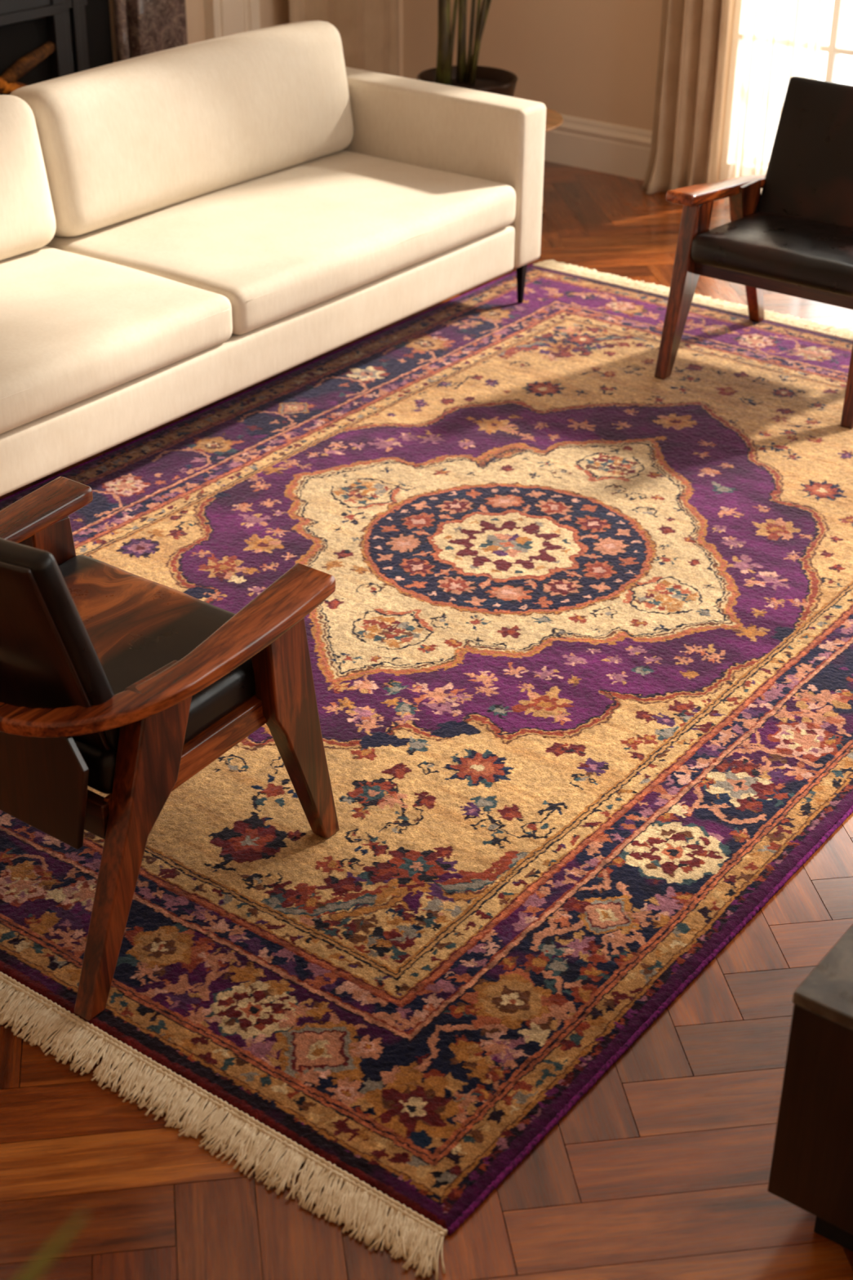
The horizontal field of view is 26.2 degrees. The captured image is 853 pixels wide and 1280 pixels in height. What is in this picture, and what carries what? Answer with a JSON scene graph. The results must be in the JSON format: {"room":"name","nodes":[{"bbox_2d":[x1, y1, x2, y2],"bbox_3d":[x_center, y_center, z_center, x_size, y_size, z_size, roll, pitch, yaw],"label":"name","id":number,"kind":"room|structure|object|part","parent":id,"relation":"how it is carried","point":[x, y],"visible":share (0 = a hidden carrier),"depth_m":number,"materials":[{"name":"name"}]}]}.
{"room":"living room","nodes":[
{"label":"living room","id":0,"kind":"room"},
{"bbox_2d":[108,0,403,77],"bbox_3d":[-2.596,-2.255,4.703,0.150,3.572,8.790,21,35,31],"label":"wall","id":1,"kind":"structure","parent":0,"point":[272,12],"depth_m":7.39,"materials":[{"name":"beige paint"}]},
{"bbox_2d":[0,0,187,95],"bbox_3d":[-1.926,-1.651,5.761,0.200,1.370,3.540,21,35,31],"label":"fireplace","id":2,"kind":"object","parent":1,"relation":"attached to","point":[41,41],"visible":0.16,"depth_m":6.59,"materials":[{"name":"black metal"}]},
{"bbox_3d":[-1.324,-1.936,6.662,0.055,0.990,0.055,21,35,31],"label":"iron moulding","id":3,"kind":"part","parent":2,"relation":"part of","materials":[{"name":"black metal"}]},
{"bbox_3d":[-1.300,-1.962,6.698,0.040,1.000,0.025,21,35,31],"label":"iron moulding","id":4,"kind":"part","parent":2,"relation":"part of","materials":[{"name":"black metal"}]},
{"bbox_3d":[-1.276,-1.975,6.720,0.050,1.000,0.025,21,35,31],"label":"iron moulding","id":5,"kind":"part","parent":2,"relation":"part of","materials":[{"name":"black metal"}]},
{"bbox_3d":[-1.258,-1.994,6.755,0.030,1.000,0.040,21,35,31],"label":"iron moulding","id":6,"kind":"part","parent":2,"relation":"part of","materials":[{"name":"black metal"}]},
{"bbox_2d":[204,0,260,40],"bbox_3d":[-0.751,-3.017,6.934,0.052,2.612,0.295,21,35,31],"label":"trim","id":7,"kind":"structure","parent":1,"relation":"attached to","point":[223,18],"depth_m":7.23,"materials":[{"name":"beige paint"}]},
{"bbox_2d":[288,0,399,76],"bbox_3d":[-0.334,-3.493,7.172,0.105,3.210,0.742,21,35,31],"label":"wall panel","id":8,"kind":"object","parent":1,"relation":"hanging from","point":[368,30],"visible":0.16,"depth_m":7.79,"materials":[{"name":"paint"}]},
{"bbox_2d":[0,160,852,1279],"bbox_3d":[0.273,0.284,3.845,7.417,0.060,9.919,21,35,31],"label":"floor","id":9,"kind":"structure","parent":0,"point":[688,1197],"depth_m":2.85,"materials":[{"name":"brown wood"}]},
{"bbox_2d":[15,1210,86,1279],"bbox_3d":[-0.557,0.923,1.203,0.580,1.420,0.550,21,35,31],"label":"floor plant","id":10,"kind":"object","parent":9,"relation":"on","point":[38,1265],"visible":1,"depth_m":0.93,"materials":[{"name":"green plant"}]},
{"bbox_2d":[0,259,852,1279],"bbox_3d":[0.226,-0.238,4.692,2.492,0.012,4.064,21,35,31],"label":"area rug","id":11,"kind":"object","parent":9,"relation":"on","point":[580,651],"visible":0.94,"depth_m":3.89,"materials":[{"name":"fabric"}]},
{"bbox_2d":[0,476,339,1020],"bbox_3d":[-0.640,0.048,3.320,0.722,0.827,0.691,21,35,31],"label":"armchair","id":12,"kind":"object","parent":11,"relation":"on","point":[122,685],"visible":1,"depth_m":3.10,"materials":[{"name":"wood"}]},
{"bbox_3d":[-0.790,0.174,3.159,0.591,0.223,0.014,21,35,31],"label":"panel","id":13,"kind":"part","parent":12,"relation":"part of","materials":[{"name":"brown wood"}]},
{"bbox_3d":[-0.854,-0.119,3.367,0.253,0.093,0.729,7,30,11],"label":"armrest","id":14,"kind":"part","parent":12,"relation":"part of","materials":[{"name":"brown wood"}]},
{"bbox_3d":[-0.731,-0.021,3.725,0.065,0.544,0.177,21,35,31],"label":"leg","id":15,"kind":"part","parent":12,"relation":"part of","materials":[{"name":"brown wood"}]},
{"bbox_3d":[-0.760,-0.033,3.084,0.547,0.470,0.066,21,53,31],"label":"backrest","id":16,"kind":"part","parent":12,"relation":"part of","materials":[{"name":"black leather"}]},
{"bbox_3d":[-0.760,0.220,3.233,0.560,0.070,0.025,21,35,31],"label":"rail","id":17,"kind":"part","parent":12,"relation":"part of","materials":[{"name":"brown wood"}]},
{"bbox_3d":[-0.502,0.339,3.111,0.065,0.530,0.339,18,34,28],"label":"leg","id":18,"kind":"part","parent":12,"relation":"part of","materials":[{"name":"brown wood"}]},
{"bbox_3d":[-0.609,0.037,3.362,0.562,0.105,0.500,21,39,31],"label":"seat","id":19,"kind":"part","parent":12,"relation":"part of","materials":[{"name":"leather"}]},
{"bbox_3d":[-0.458,0.030,3.113,0.729,0.093,0.253,-15,33,-26],"label":"armrest","id":20,"kind":"part","parent":12,"relation":"part of","materials":[{"name":"brown wood"}]},
{"bbox_3d":[-0.408,0.203,3.228,0.028,0.082,0.420,21,35,31],"label":"rail","id":21,"kind":"part","parent":12,"relation":"part of","materials":[{"name":"brown wood"}]},
{"bbox_3d":[-0.245,0.162,3.413,0.065,0.544,0.177,21,35,31],"label":"leg","id":22,"kind":"part","parent":12,"relation":"part of","materials":[{"name":"brown wood"}]},
{"bbox_2d":[0,20,546,496],"bbox_3d":[-0.959,-1.121,5.335,1.112,0.889,3.113,21,35,31],"label":"sofa","id":23,"kind":"object","parent":11,"relation":"on","point":[184,229],"visible":1,"depth_m":5.48,"materials":[{"name":"beige fabric"}]},
{"bbox_2d":[0,94,56,260],"bbox_3d":[-1.577,-1.115,4.872,0.300,0.449,1.387,11,30,36],"label":"cushion","id":24,"kind":"object","parent":23,"relation":"on","point":[28,167],"depth_m":5.21,"materials":[{"name":"beige fabric"}]},
{"bbox_2d":[0,245,232,434],"bbox_3d":[-1.267,-0.758,4.805,0.842,0.162,1.396,21,35,31],"label":"seat cushion","id":25,"kind":"object","parent":23,"relation":"on","point":[81,331],"depth_m":4.87,"materials":[{"name":"beige fabric"}]},
{"bbox_2d":[8,20,353,236],"bbox_3d":[-0.747,-1.658,5.848,0.300,0.448,1.388,11,30,36],"label":"cushion","id":26,"kind":"object","parent":23,"relation":"on","point":[129,147],"depth_m":5.67,"materials":[{"name":"beige fabric"}]},
{"bbox_2d":[44,150,515,334],"bbox_3d":[-0.435,-1.302,5.783,0.842,0.160,1.397,21,35,31],"label":"seat cushion","id":27,"kind":"object","parent":23,"relation":"on","point":[287,244],"depth_m":5.60,"materials":[{"name":"beige fabric"}]},
{"bbox_3d":[-0.069,-1.668,6.377,1.055,0.537,0.163,21,35,31],"label":"armrest","id":28,"kind":"part","parent":23,"relation":"part of","materials":[{"name":"beige fabric"}]},
{"bbox_3d":[0.324,-1.222,6.277,0.028,0.137,0.028,21,35,31],"label":"leg","id":29,"kind":"part","parent":23,"relation":"part of","materials":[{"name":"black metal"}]},
{"bbox_2d":[654,76,852,428],"bbox_3d":[1.188,-1.213,5.579,0.722,0.827,0.691,21,35,31],"label":"armchair","id":30,"kind":"object","parent":11,"relation":"on","point":[793,237],"visible":1,"depth_m":5.61,"materials":[{"name":"black leather"}]},
{"bbox_3d":[0.790,-1.081,5.625,0.065,0.544,0.177,21,35,31],"label":"leg","id":31,"kind":"part","parent":30,"relation":"part of","materials":[{"name":"brown wood"}]},
{"bbox_3d":[1.009,-1.402,5.668,0.729,0.093,0.253,-15,33,-26],"label":"armrest","id":32,"kind":"part","parent":30,"relation":"part of","materials":[{"name":"brown wood"}]},
{"bbox_3d":[1.048,-1.245,5.935,0.065,0.530,0.339,18,34,28],"label":"leg","id":33,"kind":"part","parent":30,"relation":"part of","materials":[{"name":"brown wood"}]},
{"bbox_3d":[1.157,-1.183,5.548,0.562,0.105,0.500,21,32,31],"label":"seat","id":34,"kind":"part","parent":30,"relation":"part of","materials":[{"name":"black leather"}]},
{"bbox_3d":[1.054,-1.070,5.454,0.570,0.070,0.030,21,35,31],"label":"rail","id":35,"kind":"part","parent":30,"relation":"part of","materials":[{"name":"brown wood"}]},
{"bbox_3d":[1.312,-1.454,5.631,0.547,0.470,0.066,21,17,31],"label":"backrest","id":36,"kind":"part","parent":30,"relation":"part of","materials":[{"name":"black leather"}]},
{"bbox_3d":[1.276,-0.898,5.313,0.065,0.544,0.177,21,35,31],"label":"leg","id":37,"kind":"part","parent":30,"relation":"part of","materials":[{"name":"brown wood"}]},
{"bbox_2d":[542,107,563,213],"bbox_3d":[0.273,-1.871,7.212,0.516,0.371,0.516,21,35,31],"label":"side table","id":38,"kind":"object","parent":9,"relation":"on","point":[553,119],"visible":0.16,"depth_m":7.10,"materials":[{"name":"brown wood"}]},
{"bbox_2d":[417,0,518,97],"bbox_3d":[0.281,-2.901,6.660,0.943,1.967,0.578,-2,30,-5],"label":"potted plant","id":39,"kind":"object","parent":38,"relation":"on","point":[471,76],"visible":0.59,"depth_m":7.03,"materials":[{"name":"green plant"}]},
{"bbox_3d":[0.158,-2.117,7.122,0.392,0.145,0.392,21,35,31],"label":"pot","id":40,"kind":"part","parent":39,"relation":"part of","materials":[{"name":"brown ceramic"}]},
{"bbox_3d":[0.423,-1.854,7.200,0.101,0.356,0.038,2,30,2],"label":"leg","id":41,"kind":"part","parent":38,"relation":"part of","materials":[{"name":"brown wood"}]},
{"bbox_2d":[724,0,826,204],"bbox_3d":[1.371,-3.197,6.483,0.354,3.409,0.113,21,35,31],"label":"sheer curtain","id":42,"kind":"object","parent":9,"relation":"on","point":[782,39],"visible":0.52,"depth_m":7.07,"materials":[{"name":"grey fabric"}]},
{"bbox_2d":[767,924,852,1251],"bbox_3d":[1.189,0.614,2.745,0.928,0.472,1.076,21,35,31],"label":"coffee table","id":43,"kind":"object","parent":9,"relation":"on","point":[811,1167],"visible":1,"depth_m":2.55,"materials":[{"name":"brown wood"}]},
{"bbox_2d":[402,0,735,182],"bbox_3d":[2.645,-2.895,5.939,6.600,3.572,0.300,21,35,31],"label":"wall","id":44,"kind":"structure","parent":0,"point":[591,60],"depth_m":7.71,"materials":[{"name":"beige paint"}]},
{"bbox_2d":[544,114,652,180],"bbox_3d":[0.494,-2.185,7.935,1.520,0.204,0.026,21,35,31],"label":"baseboard","id":45,"kind":"structure","parent":44,"relation":"attached to","point":[624,151],"depth_m":7.77,"materials":[{"name":"beige paint"}]},
{"bbox_2d":[642,0,729,201],"bbox_3d":[1.060,-3.309,6.675,0.336,3.410,0.170,21,35,31],"label":"drape","id":46,"kind":"object","parent":44,"relation":"hanging from","point":[683,153],"visible":0.88,"depth_m":7.30,"materials":[{"name":"fabric"}]},
{"bbox_2d":[719,0,852,181],"bbox_3d":[2.865,-2.717,5.822,4.020,3.262,0.060,21,35,31],"label":"window","id":47,"kind":"structure","parent":44,"relation":"in","point":[834,49],"depth_m":7.32,"materials":[{"name":"white paint"}]}
]}

